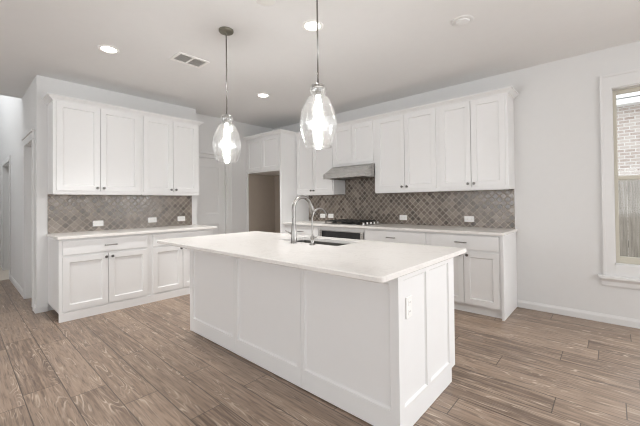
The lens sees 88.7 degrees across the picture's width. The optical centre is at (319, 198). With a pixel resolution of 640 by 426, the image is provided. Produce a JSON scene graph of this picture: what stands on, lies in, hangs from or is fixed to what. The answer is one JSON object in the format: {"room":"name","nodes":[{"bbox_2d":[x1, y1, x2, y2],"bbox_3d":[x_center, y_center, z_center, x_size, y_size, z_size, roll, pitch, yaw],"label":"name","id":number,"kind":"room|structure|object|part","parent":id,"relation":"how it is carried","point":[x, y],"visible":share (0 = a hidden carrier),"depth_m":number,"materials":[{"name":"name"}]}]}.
{"room":"kitchen","nodes":[
{"label":"kitchen","id":0,"kind":"room"},
{"bbox_2d":[0,266,8,279],"bbox_3d":[-6.791,1.422,6.129,2.997,0.054,9.040,-1,-1,42],"label":"floor","id":1,"kind":"structure","parent":0,"point":[4,274],"depth_m":5.94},
{"bbox_2d":[0,93,21,98],"bbox_3d":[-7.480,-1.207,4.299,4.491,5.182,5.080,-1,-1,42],"label":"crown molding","id":2,"kind":"structure","parent":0,"point":[0,93],"depth_m":4.54,"materials":[{"name":"paint"}]},
{"bbox_2d":[0,84,31,288],"bbox_3d":[-5.531,-1.159,5.886,5.283,5.080,0.117,-1,-1,42],"label":"wall","id":3,"kind":"structure","parent":0,"point":[15,113],"depth_m":5.12,"materials":[{"name":"paint"}]},
{"bbox_2d":[2,155,10,279],"bbox_3d":[-5.675,0.328,5.998,1.285,2.104,0.136,-1,-1,42],"label":"door","id":4,"kind":"structure","parent":3,"relation":"in","point":[6,164],"depth_m":6.33,"materials":[{"name":"paint"}]},
{"bbox_2d":[10,275,22,296],"bbox_3d":[-4.622,1.319,4.980,1.620,0.083,0.015,-1,-1,42],"label":"baseboard","id":5,"kind":"structure","parent":3,"relation":"attached to","point":[17,286],"depth_m":4.91,"materials":[{"name":"paint"}]},
{"bbox_2d":[22,129,34,310],"bbox_3d":[-3.689,0.259,4.217,0.856,2.164,0.147,-1,-1,42],"label":"door","id":6,"kind":"structure","parent":3,"relation":"in","point":[28,139],"depth_m":4.40,"materials":[{"name":"paint"}]},
{"bbox_2d":[31,75,196,310],"bbox_3d":[-2.792,-0.054,4.678,0.376,2.781,1.968,-1,-1,42],"label":"wall","id":7,"kind":"structure","parent":0,"point":[40,85],"depth_m":3.88,"materials":[{"name":"paint"}]},
{"bbox_2d":[33,304,47,313],"bbox_3d":[-3.304,1.292,3.870,0.137,0.083,0.114,-1,-1,42],"label":"baseboard","id":8,"kind":"structure","parent":7,"relation":"attached to","point":[41,308],"depth_m":3.83,"materials":[{"name":"paint"}]},
{"bbox_2d":[47,100,141,194],"bbox_3d":[-2.801,-0.588,4.126,0.362,1.091,0.932,-1,-1,42],"label":"upper cabinet","id":9,"kind":"object","parent":7,"relation":"attached to","point":[92,150],"visible":0.99,"depth_m":3.97,"materials":[{"name":"paint"}]},
{"bbox_3d":[-2.849,-0.600,3.867,0.018,1.016,0.422,-1,-1,42],"label":"door","id":10,"kind":"part","parent":9,"relation":"part of","materials":[{"name":"paint"}]},
{"bbox_3d":[-2.719,-0.048,4.051,0.020,0.009,0.917,-1,-1,42],"label":"light rail","id":11,"kind":"part","parent":9,"relation":"part of","materials":[{"name":"paint"}]},
{"bbox_3d":[-2.554,-0.599,4.197,0.018,1.016,0.447,-1,-1,42],"label":"door","id":12,"kind":"part","parent":9,"relation":"part of","materials":[{"name":"paint"}]},
{"bbox_2d":[48,194,191,233],"bbox_3d":[-2.641,0.186,4.553,0.009,0.467,1.786,-1,-1,42],"label":"backsplash","id":13,"kind":"structure","parent":7,"relation":"attached to","point":[66,213],"depth_m":4.40,"materials":[{"name":"tile"}]},
{"bbox_2d":[93,220,103,225],"bbox_3d":[-2.887,0.325,4.260,0.009,0.074,0.119,-1,-1,42],"label":"electrical outlet","id":14,"kind":"object","parent":13,"relation":"attached to","point":[100,222],"visible":1,"depth_m":4.26,"materials":[{"name":"white plastic"}]},
{"bbox_2d":[148,217,156,222],"bbox_3d":[-2.439,0.313,4.762,0.009,0.074,0.119,-1,-1,42],"label":"electrical outlet","id":15,"kind":"object","parent":13,"relation":"attached to","point":[151,219],"visible":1,"depth_m":4.76,"materials":[{"name":"white plastic"}]},
{"bbox_2d":[178,216,184,220],"bbox_3d":[-2.153,0.314,5.082,0.009,0.074,0.119,-1,-1,42],"label":"electrical outlet","id":16,"kind":"object","parent":13,"relation":"attached to","point":[180,218],"visible":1,"depth_m":5.08,"materials":[{"name":"white plastic"}]},
{"bbox_2d":[42,92,203,125],"bbox_3d":[-2.533,-1.143,4.439,0.364,0.056,1.864,-1,-1,42],"label":"crown molding","id":17,"kind":"structure","parent":7,"relation":"attached to","point":[48,97],"depth_m":4.12,"materials":[{"name":"paint"}]},
{"bbox_2d":[141,115,198,195],"bbox_3d":[-2.217,-0.586,4.781,0.362,1.091,0.822,-1,-1,42],"label":"upper cabinet","id":18,"kind":"object","parent":7,"relation":"attached to","point":[169,149],"visible":0.98,"depth_m":4.65,"materials":[{"name":"paint"}]},
{"bbox_3d":[-2.242,-0.598,4.546,0.018,1.016,0.389,-1,-1,42],"label":"door","id":19,"kind":"part","parent":18,"relation":"part of","materials":[{"name":"paint"}]},
{"bbox_3d":[-1.985,-0.598,4.834,0.018,1.016,0.368,-1,-1,42],"label":"door","id":20,"kind":"part","parent":18,"relation":"part of","materials":[{"name":"paint"}]},
{"bbox_2d":[196,113,272,232],"bbox_3d":[-1.609,-0.049,6.151,0.127,2.781,1.803,-1,-1,42],"label":"wall","id":21,"kind":"structure","parent":0,"point":[207,129],"depth_m":6.10,"materials":[{"name":"paint"}]},
{"bbox_2d":[196,151,233,234],"bbox_3d":[-1.947,0.271,5.733,0.170,2.139,0.930,-1,-1,42],"label":"door","id":22,"kind":"structure","parent":21,"relation":"in","point":[215,197],"depth_m":5.84,"materials":[{"name":"paint"}]},
{"bbox_2d":[0,0,639,128],"bbox_3d":[-0.810,-1.582,0.793,10.140,0.165,9.040,-1,-1,42],"label":"ceiling","id":23,"kind":"structure","parent":0,"point":[372,52],"depth_m":3.19,"materials":[{"name":"paint"}]},
{"bbox_2d":[97,44,119,53],"bbox_3d":[-2.079,-1.464,3.218,0.188,0.010,0.188,-1,-1,42],"label":"recessed light","id":24,"kind":"object","parent":23,"relation":"in","point":[109,49],"visible":1,"depth_m":3.21,"materials":[{"name":"white plastic"}]},
{"bbox_2d":[169,51,209,68],"bbox_3d":[-1.387,-1.469,3.486,0.234,0.010,0.335,-1,-1,42],"label":"ceiling vent","id":25,"kind":"object","parent":23,"relation":"in","point":[180,57],"visible":1,"depth_m":3.48,"materials":[{"name":"white plastic"}]},
{"bbox_3d":[-1.437,-1.470,3.430,0.178,0.009,0.130,-1,-1,42],"label":"louver panel","id":26,"kind":"part","parent":25,"relation":"part of","materials":[{"name":"grey metal"}]},
{"bbox_3d":[-1.337,-1.469,3.542,0.178,0.009,0.130,-1,-1,42],"label":"louver panel","id":27,"kind":"part","parent":25,"relation":"part of","materials":[{"name":"grey metal"}]},
{"bbox_2d":[212,26,240,162],"bbox_3d":[-0.824,-0.904,2.886,0.249,1.166,0.249,-1,-1,42],"label":"pendant light","id":28,"kind":"object","parent":23,"relation":"hanging from","point":[227,31],"visible":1,"depth_m":2.87,"materials":[{"name":"clear glass"}]},
{"bbox_2d":[222,114,230,123],"bbox_3d":[-0.822,-0.700,2.884,0.081,0.081,0.081,-1,-1,42],"label":"socket","id":29,"kind":"object","parent":28,"relation":"attached to","point":[226,117],"depth_m":2.87,"materials":[{"name":"silver metal"}]},
{"bbox_3d":[-0.826,-1.092,2.889,0.011,0.714,0.011,-1,-1,42],"label":"rod","id":30,"kind":"part","parent":28,"relation":"part of","materials":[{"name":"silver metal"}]},
{"bbox_3d":[-0.820,-0.528,2.882,0.249,0.414,0.249,-1,-1,42],"label":"lamp shade","id":31,"kind":"part","parent":28,"relation":"part of","materials":[{"name":"clear glass"}]},
{"bbox_3d":[-0.819,-0.503,2.882,0.048,0.312,0.048,-1,-1,42],"label":"bulb","id":32,"kind":"part","parent":28,"relation":"part of","materials":[{"name":"white glass"}]},
{"bbox_2d":[256,93,269,97],"bbox_3d":[-0.809,-1.461,4.648,0.188,0.010,0.188,-1,-1,42],"label":"recessed light","id":33,"kind":"object","parent":23,"relation":"in","point":[262,95],"visible":1,"depth_m":4.65,"materials":[{"name":"white plastic"}]},
{"bbox_2d":[302,20,322,31],"bbox_3d":[-0.064,-1.491,2.832,0.188,0.010,0.188,-1,-1,42],"label":"recessed light","id":34,"kind":"object","parent":23,"relation":"in","point":[309,25],"visible":0.93,"depth_m":2.82,"materials":[{"name":"white plastic"}]},
{"bbox_2d":[300,0,336,148],"bbox_3d":[-0.015,-0.921,2.164,0.249,1.166,0.249,-1,-1,42],"label":"pendant light","id":35,"kind":"object","parent":23,"relation":"hanging from","point":[317,87],"visible":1,"depth_m":2.14,"materials":[{"name":"clear glass"}]},
{"bbox_3d":[-0.017,-1.109,2.166,0.011,0.714,0.011,-1,-1,42],"label":"rod","id":36,"kind":"part","parent":35,"relation":"part of","materials":[{"name":"silver metal"}]},
{"bbox_2d":[312,83,323,95],"bbox_3d":[-0.013,-0.717,2.162,0.081,0.081,0.081,-1,-1,42],"label":"socket","id":37,"kind":"object","parent":35,"relation":"attached to","point":[317,87],"depth_m":2.14,"materials":[{"name":"silver metal"}]},
{"bbox_3d":[-0.011,-0.545,2.160,0.249,0.414,0.249,-1,-1,42],"label":"lamp shade","id":38,"kind":"part","parent":35,"relation":"part of","materials":[{"name":"clear glass"}]},
{"bbox_3d":[-0.011,-0.520,2.159,0.048,0.312,0.048,-1,-1,42],"label":"bulb","id":39,"kind":"part","parent":35,"relation":"part of","materials":[{"name":"white glass"}]},
{"bbox_2d":[452,15,473,26],"bbox_3d":[1.214,-1.502,2.780,0.178,0.018,0.178,-1,-1,42],"label":"smoke detector","id":40,"kind":"object","parent":23,"relation":"attached to","point":[463,20],"visible":1,"depth_m":2.76,"materials":[{"name":"paint"}]},
{"bbox_2d":[0,279,639,425],"bbox_3d":[-1.336,1.306,1.257,11.633,0.051,9.040,-1,-1,42],"label":"floor","id":41,"kind":"structure","parent":0,"point":[144,364],"depth_m":2.37,"materials":[{"name":"brown wood"}]},
{"bbox_2d":[48,233,150,322],"bbox_3d":[-2.679,0.886,4.012,0.650,0.884,0.925,-1,-1,42],"label":"base cabinet","id":42,"kind":"object","parent":41,"relation":"on","point":[87,277],"visible":0.98,"depth_m":3.77,"materials":[{"name":"paint"}]},
{"bbox_3d":[-2.615,0.924,3.661,0.018,0.574,0.422,-1,-1,42],"label":"door","id":43,"kind":"part","parent":42,"relation":"part of","materials":[{"name":"paint"}]},
{"bbox_3d":[-2.474,0.537,3.828,0.018,0.155,0.856,-1,-1,42],"label":"drawer","id":44,"kind":"part","parent":42,"relation":"part of","materials":[{"name":"paint"}]},
{"bbox_3d":[-2.327,0.925,3.983,0.018,0.574,0.427,-1,-1,42],"label":"door","id":45,"kind":"part","parent":42,"relation":"part of","materials":[{"name":"paint"}]},
{"bbox_2d":[46,225,216,239],"bbox_3d":[-2.384,0.430,4.353,0.650,0.030,1.862,-1,-1,42],"label":"countertop","id":46,"kind":"structure","parent":42,"relation":"on","point":[101,233],"depth_m":4.08,"materials":[{"name":"white stone"}]},
{"bbox_2d":[150,229,212,301],"bbox_3d":[-2.077,0.887,4.685,0.650,0.884,0.881,-1,-1,42],"label":"base cabinet","id":47,"kind":"object","parent":41,"relation":"on","point":[169,265],"visible":0.39,"depth_m":4.35,"materials":[{"name":"paint"}]},
{"bbox_3d":[-2.013,0.926,4.336,0.018,0.574,0.386,-1,-1,42],"label":"door","id":48,"kind":"part","parent":47,"relation":"part of","materials":[{"name":"paint"}]},
{"bbox_3d":[-1.876,0.539,4.498,0.018,0.155,0.808,-1,-1,42],"label":"drawer","id":49,"kind":"part","parent":47,"relation":"part of","materials":[{"name":"paint"}]},
{"bbox_3d":[-1.741,0.926,4.640,0.018,0.574,0.414,-1,-1,42],"label":"door","id":50,"kind":"part","parent":47,"relation":"part of","materials":[{"name":"paint"}]},
{"bbox_2d":[246,133,308,232],"bbox_3d":[-0.810,0.101,6.187,1.008,2.464,0.683,-1,-1,42],"label":"surround","id":51,"kind":"object","parent":41,"relation":"on","point":[271,161],"visible":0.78,"depth_m":6.04,"materials":[{"name":"paint"}]},
{"bbox_3d":[-1.223,-0.803,6.112,0.434,0.592,0.018,-1,-1,42],"label":"door","id":52,"kind":"part","parent":51,"relation":"part of","materials":[{"name":"paint"}]},
{"bbox_3d":[-1.173,0.109,6.512,0.033,2.464,0.683,-1,-1,42],"label":"panel","id":53,"kind":"part","parent":51,"relation":"part of","materials":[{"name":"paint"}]},
{"bbox_3d":[-0.883,-0.810,5.808,0.462,0.592,0.018,-1,-1,42],"label":"door","id":54,"kind":"part","parent":51,"relation":"part of","materials":[{"name":"paint"}]},
{"bbox_3d":[-0.448,0.094,5.864,0.038,2.464,0.683,-1,-1,42],"label":"panel","id":55,"kind":"part","parent":51,"relation":"part of","materials":[{"name":"paint"}]},
{"bbox_2d":[285,224,320,235],"bbox_3d":[-0.112,0.877,5.584,0.810,0.884,0.650,-1,-1,42],"label":"base cabinet","id":56,"kind":"object","parent":41,"relation":"on","point":[300,229],"visible":0.22,"depth_m":5.32,"materials":[{"name":"paint"}]},
{"bbox_2d":[190,249,454,425],"bbox_3d":[-0.158,0.842,2.788,2.284,0.880,0.837,-1,-1,42],"label":"base cabinet","id":57,"kind":"object","parent":41,"relation":"on","point":[351,344],"visible":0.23,"depth_m":2.09,"materials":[{"name":"paint"}]},
{"bbox_3d":[-1.011,0.860,3.527,0.025,0.880,0.803,-1,-1,42],"label":"panel","id":58,"kind":"part","parent":57,"relation":"part of","materials":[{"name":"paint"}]},
{"bbox_3d":[-0.980,0.852,2.978,0.753,0.878,0.025,-1,-1,42],"label":"seating panel","id":59,"kind":"part","parent":57,"relation":"part of","materials":[{"name":"paint"}]},
{"bbox_3d":[-0.410,0.840,2.469,0.770,0.878,0.025,-1,-1,42],"label":"seating panel","id":60,"kind":"part","parent":57,"relation":"part of","materials":[{"name":"paint"}]},
{"bbox_2d":[157,231,465,282],"bbox_3d":[-0.250,0.387,2.697,2.438,0.030,1.151,-1,-1,42],"label":"countertop","id":61,"kind":"structure","parent":57,"relation":"on","point":[365,260],"depth_m":2.19,"materials":[{"name":"white stone"}]},
{"bbox_2d":[285,195,315,243],"bbox_3d":[-0.167,0.173,2.831,0.132,0.399,0.295,-1,-1,42],"label":"faucet","id":62,"kind":"object","parent":61,"relation":"on","point":[292,233],"visible":0.98,"depth_m":2.71,"materials":[{"name":"silver metal"}]},
{"bbox_3d":[-0.153,0.093,2.793,0.032,0.242,0.230,-1,-1,42],"label":"spout","id":63,"kind":"part","parent":62,"relation":"part of","materials":[{"name":"silver metal"}]},
{"bbox_2d":[309,208,326,244],"bbox_3d":[0.001,0.222,2.644,0.076,0.293,0.205,-1,-1,42],"label":"filter faucet","id":64,"kind":"object","parent":61,"relation":"on","point":[312,237],"visible":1,"depth_m":2.59,"materials":[{"name":"silver metal"}]},
{"bbox_2d":[309,236,314,244],"bbox_3d":[-0.061,0.332,2.594,0.048,0.074,0.048,-1,-1,42],"label":"base","id":65,"kind":"object","parent":64,"relation":"attached to","point":[311,237],"depth_m":2.58,"materials":[{"name":"silver metal"}]},
{"bbox_3d":[-0.004,0.186,2.661,0.013,0.222,0.187,-1,-1,42],"label":"spout","id":66,"kind":"part","parent":64,"relation":"part of","materials":[{"name":"silver metal"}]},
{"bbox_2d":[297,240,345,245],"bbox_3d":[-0.016,0.512,2.864,0.737,0.220,0.356,-1,-1,42],"label":"sink","id":67,"kind":"object","parent":61,"relation":"in","point":[303,241],"visible":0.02,"depth_m":3.05,"materials":[{"name":"silver metal"}]},
{"bbox_3d":[0.142,0.828,1.976,0.705,0.878,0.025,-1,-1,42],"label":"seating panel","id":68,"kind":"part","parent":57,"relation":"part of","materials":[{"name":"paint"}]},
{"bbox_2d":[405,295,411,318],"bbox_3d":[0.496,0.605,1.821,0.009,0.119,0.071,-1,-1,42],"label":"electrical outlet","id":69,"kind":"object","parent":57,"relation":"attached to","point":[408,300],"visible":1,"depth_m":1.81,"materials":[{"name":"white plastic"}]},
{"bbox_3d":[0.673,0.824,2.023,0.025,0.880,0.803,-1,-1,42],"label":"panel","id":70,"kind":"part","parent":57,"relation":"part of","materials":[{"name":"paint"}]},
{"bbox_2d":[320,226,363,239],"bbox_3d":[0.478,0.814,5.024,0.808,0.780,0.674,-1,-1,42],"label":"oven","id":71,"kind":"object","parent":41,"relation":"on","point":[336,232],"visible":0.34,"depth_m":4.80,"materials":[{"name":"paint"}]},
{"bbox_3d":[0.305,0.539,4.837,0.721,0.094,0.023,-1,-1,42],"label":"control panel","id":72,"kind":"part","parent":71,"relation":"part of","materials":[{"name":"black glass"}]},
{"bbox_2d":[364,228,428,244],"bbox_3d":[1.151,0.850,4.457,0.934,0.884,0.650,-1,-1,42],"label":"base cabinet","id":73,"kind":"object","parent":41,"relation":"on","point":[397,236],"visible":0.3,"depth_m":4.21,"materials":[{"name":"paint"}]},
{"bbox_2d":[429,232,516,320],"bbox_3d":[1.800,0.836,3.877,0.805,0.884,0.650,-1,-1,42],"label":"base cabinet","id":74,"kind":"object","parent":41,"relation":"on","point":[485,276],"visible":0.61,"depth_m":3.58,"materials":[{"name":"paint"}]},
{"bbox_2d":[283,221,516,235],"bbox_3d":[0.845,0.399,4.732,3.385,0.030,0.648,-1,-1,42],"label":"countertop","id":75,"kind":"structure","parent":74,"relation":"on","point":[404,227],"depth_m":4.11,"materials":[{"name":"white stone"}]},
{"bbox_2d":[323,219,381,225],"bbox_3d":[0.497,0.364,5.033,0.762,0.055,0.516,-1,-1,42],"label":"cooktop","id":76,"kind":"object","parent":75,"relation":"in","point":[339,221],"visible":1,"depth_m":4.93,"materials":[{"name":"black metal"}]},
{"bbox_3d":[0.497,0.386,5.033,0.762,0.010,0.516,-1,-1,42],"label":"plate","id":77,"kind":"part","parent":76,"relation":"part of","materials":[{"name":"silver metal"}]},
{"bbox_3d":[1.475,0.881,3.791,0.368,0.574,0.018,-1,-1,42],"label":"door","id":78,"kind":"part","parent":74,"relation":"part of","materials":[{"name":"paint"}]},
{"bbox_3d":[1.605,0.491,3.676,0.729,0.155,0.018,-1,-1,42],"label":"drawer","id":79,"kind":"part","parent":74,"relation":"part of","materials":[{"name":"paint"}]},
{"bbox_3d":[1.750,0.876,3.546,0.353,0.574,0.018,-1,-1,42],"label":"door","id":80,"kind":"part","parent":74,"relation":"part of","materials":[{"name":"paint"}]},
{"bbox_3d":[2.103,0.830,3.630,0.022,0.884,0.615,-1,-1,42],"label":"panel","id":81,"kind":"part","parent":74,"relation":"part of","materials":[{"name":"paint"}]},
{"bbox_2d":[273,41,639,319],"bbox_3d":[2.461,-0.121,3.827,9.347,2.781,0.151,-1,-1,42],"label":"wall","id":82,"kind":"structure","parent":0,"point":[558,186],"depth_m":3.59,"materials":[{"name":"paint"}]},
{"bbox_2d":[296,129,344,195],"bbox_3d":[-0.014,-0.600,5.693,0.858,1.091,0.362,-1,-1,42],"label":"upper cabinet","id":83,"kind":"object","parent":82,"relation":"attached to","point":[313,161],"visible":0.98,"depth_m":5.56,"materials":[{"name":"paint"}]},
{"bbox_3d":[-0.266,-0.606,5.734,0.378,1.016,0.018,-1,-1,42],"label":"door","id":84,"kind":"part","parent":83,"relation":"part of","materials":[{"name":"paint"}]},
{"bbox_3d":[0.040,-0.613,5.460,0.427,1.016,0.018,-1,-1,42],"label":"door","id":85,"kind":"part","parent":83,"relation":"part of","materials":[{"name":"paint"}]},
{"bbox_2d":[323,163,374,180],"bbox_3d":[0.524,-0.407,5.063,0.767,0.199,0.564,-1,-1,42],"label":"range hood","id":86,"kind":"object","parent":82,"relation":"attached to","point":[363,170],"visible":0.91,"depth_m":4.87,"materials":[{"name":"silver metal"}]},
{"bbox_2d":[333,120,374,166],"bbox_3d":[0.605,-0.833,5.164,0.777,0.650,0.328,-1,-1,42],"label":"upper cabinet","id":87,"kind":"object","parent":82,"relation":"attached to","point":[354,144],"visible":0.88,"depth_m":5.01,"materials":[{"name":"paint"}]},
{"bbox_3d":[0.356,-0.835,5.179,0.371,0.584,0.018,-1,-1,42],"label":"door","id":88,"kind":"part","parent":87,"relation":"part of","materials":[{"name":"paint"}]},
{"bbox_3d":[0.639,-0.841,4.926,0.373,0.584,0.018,-1,-1,42],"label":"door","id":89,"kind":"part","parent":87,"relation":"part of","materials":[{"name":"paint"}]},
{"bbox_2d":[243,86,518,140],"bbox_3d":[0.407,-1.168,5.005,4.482,0.056,0.431,-1,-1,37],"label":"crown molding","id":90,"kind":"structure","parent":82,"relation":"attached to","point":[510,90],"depth_m":4.42,"materials":[{"name":"paint"}]},
{"bbox_2d":[374,107,438,192],"bbox_3d":[1.240,-0.626,4.573,0.949,1.091,0.362,-1,-1,42],"label":"upper cabinet","id":91,"kind":"object","parent":82,"relation":"attached to","point":[406,145],"visible":0.99,"depth_m":4.42,"materials":[{"name":"paint"}]},
{"bbox_3d":[0.990,-0.633,4.612,0.434,1.016,0.018,-1,-1,42],"label":"door","id":92,"kind":"part","parent":91,"relation":"part of","materials":[{"name":"paint"}]},
{"bbox_3d":[1.177,-0.086,4.490,0.934,0.009,0.020,-1,-1,42],"label":"light rail","id":93,"kind":"part","parent":91,"relation":"part of","materials":[{"name":"paint"}]},
{"bbox_3d":[1.318,-0.640,4.319,0.429,1.016,0.018,-1,-1,42],"label":"door","id":94,"kind":"part","parent":91,"relation":"part of","materials":[{"name":"paint"}]},
{"bbox_2d":[309,177,514,228],"bbox_3d":[1.044,-0.065,4.984,3.358,0.899,0.009,-1,-1,42],"label":"backsplash","id":95,"kind":"structure","parent":82,"relation":"attached to","point":[489,208],"depth_m":4.65,"materials":[{"name":"tile"}]},
{"bbox_2d":[400,215,406,219],"bbox_3d":[1.223,0.281,4.811,0.119,0.074,0.009,-1,-1,42],"label":"electrical outlet","id":96,"kind":"object","parent":95,"relation":"attached to","point":[402,217],"visible":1,"depth_m":4.80,"materials":[{"name":"white plastic"}]},
{"bbox_2d":[464,216,473,221],"bbox_3d":[1.913,0.264,4.195,0.119,0.074,0.009,-1,-1,42],"label":"electrical outlet","id":97,"kind":"object","parent":95,"relation":"attached to","point":[466,218],"visible":1,"depth_m":4.20,"materials":[{"name":"white plastic"}]},
{"bbox_2d":[514,189,515,228],"bbox_3d":[2.303,0.124,3.859,0.012,0.467,0.010,-1,-1,42],"label":"strip","id":98,"kind":"object","parent":95,"relation":"attached to","point":[514,189],"visible":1,"depth_m":3.85,"materials":[{"name":"paint"}]},
{"bbox_2d":[438,93,514,190],"bbox_3d":[1.886,-0.640,3.996,0.782,1.091,0.362,-1,-1,42],"label":"upper cabinet","id":99,"kind":"object","parent":82,"relation":"attached to","point":[476,137],"visible":1,"depth_m":3.84,"materials":[{"name":"paint"}]},
{"bbox_3d":[1.658,-0.647,4.016,0.361,1.016,0.018,-1,-1,42],"label":"door","id":100,"kind":"part","parent":99,"relation":"part of","materials":[{"name":"paint"}]},
{"bbox_3d":[1.823,-0.100,3.913,0.767,0.009,0.020,-1,-1,42],"label":"light rail","id":101,"kind":"part","parent":99,"relation":"part of","materials":[{"name":"paint"}]},
{"bbox_3d":[1.932,-0.653,3.771,0.358,1.016,0.018,-1,-1,42],"label":"door","id":102,"kind":"part","parent":99,"relation":"part of","materials":[{"name":"paint"}]},
{"bbox_2d":[517,300,639,328],"bbox_3d":[4.055,1.193,2.288,4.658,0.083,0.015,-1,-1,42],"label":"baseboard","id":103,"kind":"structure","parent":82,"relation":"attached to","point":[623,321],"depth_m":3.44,"materials":[{"name":"paint"}]},
{"bbox_2d":[598,68,639,289],"bbox_3d":[3.316,-0.188,3.016,1.174,2.136,0.213,-1,-1,42],"label":"window","id":104,"kind":"structure","parent":82,"relation":"in","point":[619,271],"depth_m":3.30,"materials":[{"name":"paint"}]},
{"bbox_3d":[3.277,0.784,2.949,1.174,0.032,0.066,-1,-1,42],"label":"sill","id":105,"kind":"part","parent":104,"relation":"part of","materials":[{"name":"paint"}]},
{"bbox_3d":[3.352,-0.646,3.068,0.897,0.920,0.033,-1,-1,42],"label":"sash","id":106,"kind":"part","parent":104,"relation":"part of","materials":[{"name":"beige plastic"}]},
{"bbox_3d":[3.338,0.206,3.031,0.897,0.876,0.033,-1,-1,42],"label":"sash","id":107,"kind":"part","parent":104,"relation":"part of","materials":[{"name":"beige plastic"}]},
{"label":"outside","id":108,"kind":"structure","parent":0,"visible":0},
{"bbox_3d":[9.773,1.593,7.854,7.112,0.102,15.591,-1,-1,42],"label":"ground","id":109,"kind":"structure","parent":108,"visible":0},
{"bbox_2d":[616,91,639,256],"bbox_3d":[11.523,-1.877,10.279,16.866,6.858,7.823,-1,-1,42],"label":"neighbor house","id":110,"kind":"structure","parent":109,"relation":"on","point":[628,104],"depth_m":8.74,"materials":[{"name":"brick"}]},
{"bbox_2d":[618,180,639,257],"bbox_3d":[5.521,0.619,3.060,6.680,1.826,0.057,-1,-1,42],"label":"fence","id":111,"kind":"object","parent":109,"relation":"on","point":[629,226],"visible":0.02,"depth_m":4.31,"materials":[{"name":"grey wood"}]}
]}

